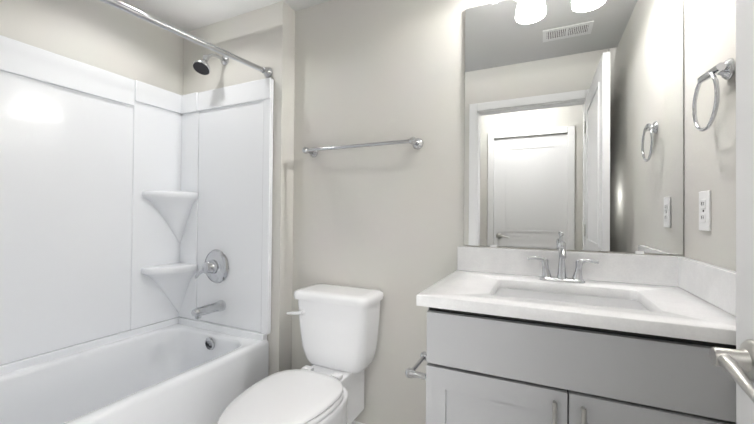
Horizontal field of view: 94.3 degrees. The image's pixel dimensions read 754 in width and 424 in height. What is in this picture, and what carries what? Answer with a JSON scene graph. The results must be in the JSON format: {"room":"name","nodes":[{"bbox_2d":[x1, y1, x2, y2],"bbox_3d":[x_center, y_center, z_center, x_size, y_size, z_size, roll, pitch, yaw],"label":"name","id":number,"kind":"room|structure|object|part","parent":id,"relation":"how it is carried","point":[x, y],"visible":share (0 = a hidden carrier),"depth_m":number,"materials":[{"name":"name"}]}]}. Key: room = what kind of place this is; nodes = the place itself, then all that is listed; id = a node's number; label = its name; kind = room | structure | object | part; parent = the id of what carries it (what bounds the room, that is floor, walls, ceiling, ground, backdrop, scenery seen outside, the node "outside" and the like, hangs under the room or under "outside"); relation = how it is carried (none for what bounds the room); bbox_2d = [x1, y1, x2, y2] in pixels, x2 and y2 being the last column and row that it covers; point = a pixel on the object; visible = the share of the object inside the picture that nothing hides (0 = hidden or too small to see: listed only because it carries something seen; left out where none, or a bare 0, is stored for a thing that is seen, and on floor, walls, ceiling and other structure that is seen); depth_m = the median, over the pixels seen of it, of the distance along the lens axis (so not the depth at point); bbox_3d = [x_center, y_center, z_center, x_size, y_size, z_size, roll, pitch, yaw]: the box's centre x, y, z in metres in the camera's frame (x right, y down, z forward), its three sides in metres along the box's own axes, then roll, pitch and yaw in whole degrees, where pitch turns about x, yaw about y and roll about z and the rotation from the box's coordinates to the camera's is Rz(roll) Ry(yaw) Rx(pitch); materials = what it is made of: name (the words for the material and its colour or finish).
{"room":"bathroom","nodes":[
{"label":"bathroom","id":0,"kind":"room"},
{"bbox_2d":[0,0,183,94],"bbox_3d":[-1.538,-0.139,1.540,0.120,2.520,1.806,0,-1,25],"label":"wall","id":1,"kind":"structure","parent":0,"point":[102,35],"depth_m":1.74,"materials":[{"name":"paint"}]},
{"bbox_2d":[120,0,330,31],"bbox_3d":[-0.304,-1.245,1.168,2.421,0.295,1.206,0,-1,25],"label":"ceiling","id":2,"kind":"structure","parent":0,"point":[186,15],"depth_m":1.88,"materials":[{"name":"paint"}]},
{"bbox_2d":[183,1,294,375],"bbox_3d":[-0.796,-0.128,2.065,0.770,2.520,0.220,0,-1,25],"label":"wall","id":3,"kind":"structure","parent":0,"point":[263,37],"depth_m":1.85,"materials":[{"name":"paint"}]},
{"bbox_2d":[100,0,272,77],"bbox_3d":[-0.955,-0.745,1.216,0.058,0.058,1.478,0,-1,31],"label":"rail","id":4,"kind":"object","parent":3,"relation":"attached to","point":[267,72],"visible":1,"depth_m":1.45,"materials":[{"name":"silver metal"}]},
{"bbox_2d":[191,300,225,318],"bbox_3d":[-0.899,0.519,1.861,0.060,0.062,0.178,0,-1,25],"label":"tub spout","id":5,"kind":"object","parent":3,"relation":"attached to","point":[199,312],"visible":1,"depth_m":1.84,"materials":[{"name":"silver metal"}]},
{"bbox_2d":[192,53,228,74],"bbox_3d":[-0.893,-0.811,1.887,0.086,0.162,0.200,0,-1,25],"label":"shower head","id":6,"kind":"object","parent":3,"relation":"attached to","point":[201,66],"visible":1,"depth_m":1.84},
{"bbox_2d":[195,250,228,282],"bbox_3d":[-0.917,0.304,1.924,0.188,0.188,0.087,0,-1,25],"label":"shower valve","id":7,"kind":"object","parent":3,"relation":"attached to","point":[215,267],"visible":1,"depth_m":1.92,"materials":[{"name":"silver metal"}]},
{"bbox_2d":[291,0,683,423],"bbox_3d":[0.319,-0.122,1.591,1.651,2.520,0.120,0,-1,25],"label":"wall","id":8,"kind":"structure","parent":0,"point":[388,220],"depth_m":1.66,"materials":[{"name":"paint"}]},
{"bbox_2d":[302,137,422,157],"bbox_3d":[-0.090,-0.311,1.674,0.625,0.052,0.084,0,-1,25],"label":"towel rail","id":9,"kind":"object","parent":8,"relation":"attached to","point":[416,143],"visible":1,"depth_m":1.62,"materials":[{"name":"silver metal"}]},
{"bbox_2d":[515,0,532,1],"bbox_3d":[0.674,-0.954,1.283,0.330,0.263,0.151,0,-1,25],"label":"sconce","id":10,"kind":"object","parent":8,"relation":"attached to","point":[523,0],"visible":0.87,"depth_m":1.37,"materials":[{"name":"white glass"}]},
{"bbox_2d":[457,246,682,286],"bbox_3d":[0.686,0.199,1.331,0.756,0.101,0.019,0,-1,25],"label":"backsplash","id":11,"kind":"structure","parent":8,"relation":"attached to","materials":[{"name":"white stone"}]},
{"bbox_2d":[464,0,682,254],"bbox_3d":[0.706,-0.364,1.339,0.730,1.021,0.008,0,-1,25],"label":"mirror","id":12,"kind":"object","parent":8,"relation":"attached to","point":[574,122],"visible":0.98,"depth_m":1.32,"materials":[{"name":"clear glass"}]},
{"bbox_2d":[684,0,735,270],"bbox_3d":[0.757,-0.130,0.449,0.120,2.520,1.806,0,-1,25],"label":"wall","id":13,"kind":"structure","parent":0,"point":[709,44],"depth_m":0.99,"materials":[{"name":"paint"}]},
{"bbox_2d":[699,190,710,230],"bbox_3d":[0.957,-0.003,1.023,0.008,0.116,0.072,0,-1,25],"label":"electrical outlet","id":14,"kind":"object","parent":13,"relation":"attached to","point":[704,210],"visible":1,"depth_m":1.01,"materials":[{"name":"white plastic"}]},
{"bbox_2d":[692,58,734,131],"bbox_3d":[0.891,-0.303,0.929,0.049,0.173,0.155,0,-1,25],"label":"towel ring","id":15,"kind":"object","parent":13,"relation":"attached to","point":[725,70],"visible":1,"depth_m":0.89,"materials":[{"name":"silver metal"}]},
{"bbox_2d":[709,0,753,423],"bbox_3d":[0.437,0.112,0.206,0.135,2.003,0.810,0,-1,25],"label":"door","id":16,"kind":"structure","parent":13,"relation":"in","point":[737,364],"depth_m":0.55,"materials":[{"name":"white"}]},
{"bbox_3d":[0.569,0.224,0.483,0.135,0.064,0.134,0,-1,25],"label":"handle","id":17,"kind":"part","parent":16,"relation":"part of","materials":[{"name":"silver metal"}]},
{"bbox_3d":[-0.376,1.151,1.036,2.661,0.050,1.686,0,-1,25],"label":"floor","id":18,"kind":"structure","parent":0,"visible":0},
{"bbox_2d":[0,35,273,423],"bbox_3d":[-1.181,0.209,1.310,0.719,1.826,1.460,0,-1,25],"label":"bathtub","id":19,"kind":"object","parent":18,"relation":"on","point":[128,206],"visible":0.98,"depth_m":1.73,"materials":[{"name":"white plastic"}]},
{"bbox_2d":[217,283,383,423],"bbox_3d":[-0.307,0.744,1.392,0.414,0.772,0.754,0,-1,25],"label":"toilet","id":20,"kind":"object","parent":18,"relation":"on","point":[339,326],"visible":1,"depth_m":1.50,"materials":[{"name":"white ceramic"}]},
{"bbox_3d":[-0.343,0.686,1.286,0.352,0.026,0.526,0,-1,25],"label":"seat lid","id":21,"kind":"part","parent":20,"relation":"part of","materials":[{"name":"white plastic"}]},
{"bbox_3d":[-0.373,0.461,1.606,0.090,0.030,0.030,0,-1,25],"label":"lever","id":22,"kind":"part","parent":20,"relation":"part of","materials":[{"name":"white ceramic"}]},
{"bbox_3d":[-0.350,0.710,1.270,0.354,0.022,0.496,0,-1,25],"label":"seat","id":23,"kind":"part","parent":20,"relation":"part of","materials":[{"name":"white plastic"}]},
{"bbox_3d":[-0.178,0.383,1.629,0.388,0.044,0.224,0,-1,25],"label":"tank lid","id":24,"kind":"part","parent":20,"relation":"part of","materials":[{"name":"white ceramic"}]},
{"bbox_3d":[-0.178,0.555,1.631,0.364,0.298,0.192,0,-1,25],"label":"tank","id":25,"kind":"part","parent":20,"relation":"part of","materials":[{"name":"white ceramic"}]},
{"bbox_2d":[405,232,735,423],"bbox_3d":[0.541,0.603,1.103,0.820,1.063,0.546,0,-1,25],"label":"bathroom vanity","id":26,"kind":"object","parent":18,"relation":"on","point":[561,335],"visible":1,"depth_m":0.92,"materials":[{"name":"grey wood"}]},
{"bbox_3d":[0.468,0.544,0.854,0.073,0.152,0.034,0,-1,25],"label":"handle","id":27,"kind":"part","parent":26,"relation":"part of","materials":[{"name":"silver metal"}]},
{"bbox_2d":[416,270,735,344],"bbox_3d":[0.573,0.262,1.097,0.760,0.031,0.538,0,-1,25],"label":"countertop","id":28,"kind":"structure","parent":26,"relation":"on","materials":[{"name":"white stone"}]},
{"bbox_2d":[527,232,598,282],"bbox_3d":[0.647,0.161,1.221,0.228,0.174,0.138,0,-1,25],"label":"faucet","id":29,"kind":"object","parent":28,"relation":"on","point":[546,277],"depth_m":1.24,"materials":[{"name":"silver metal"}]}
]}

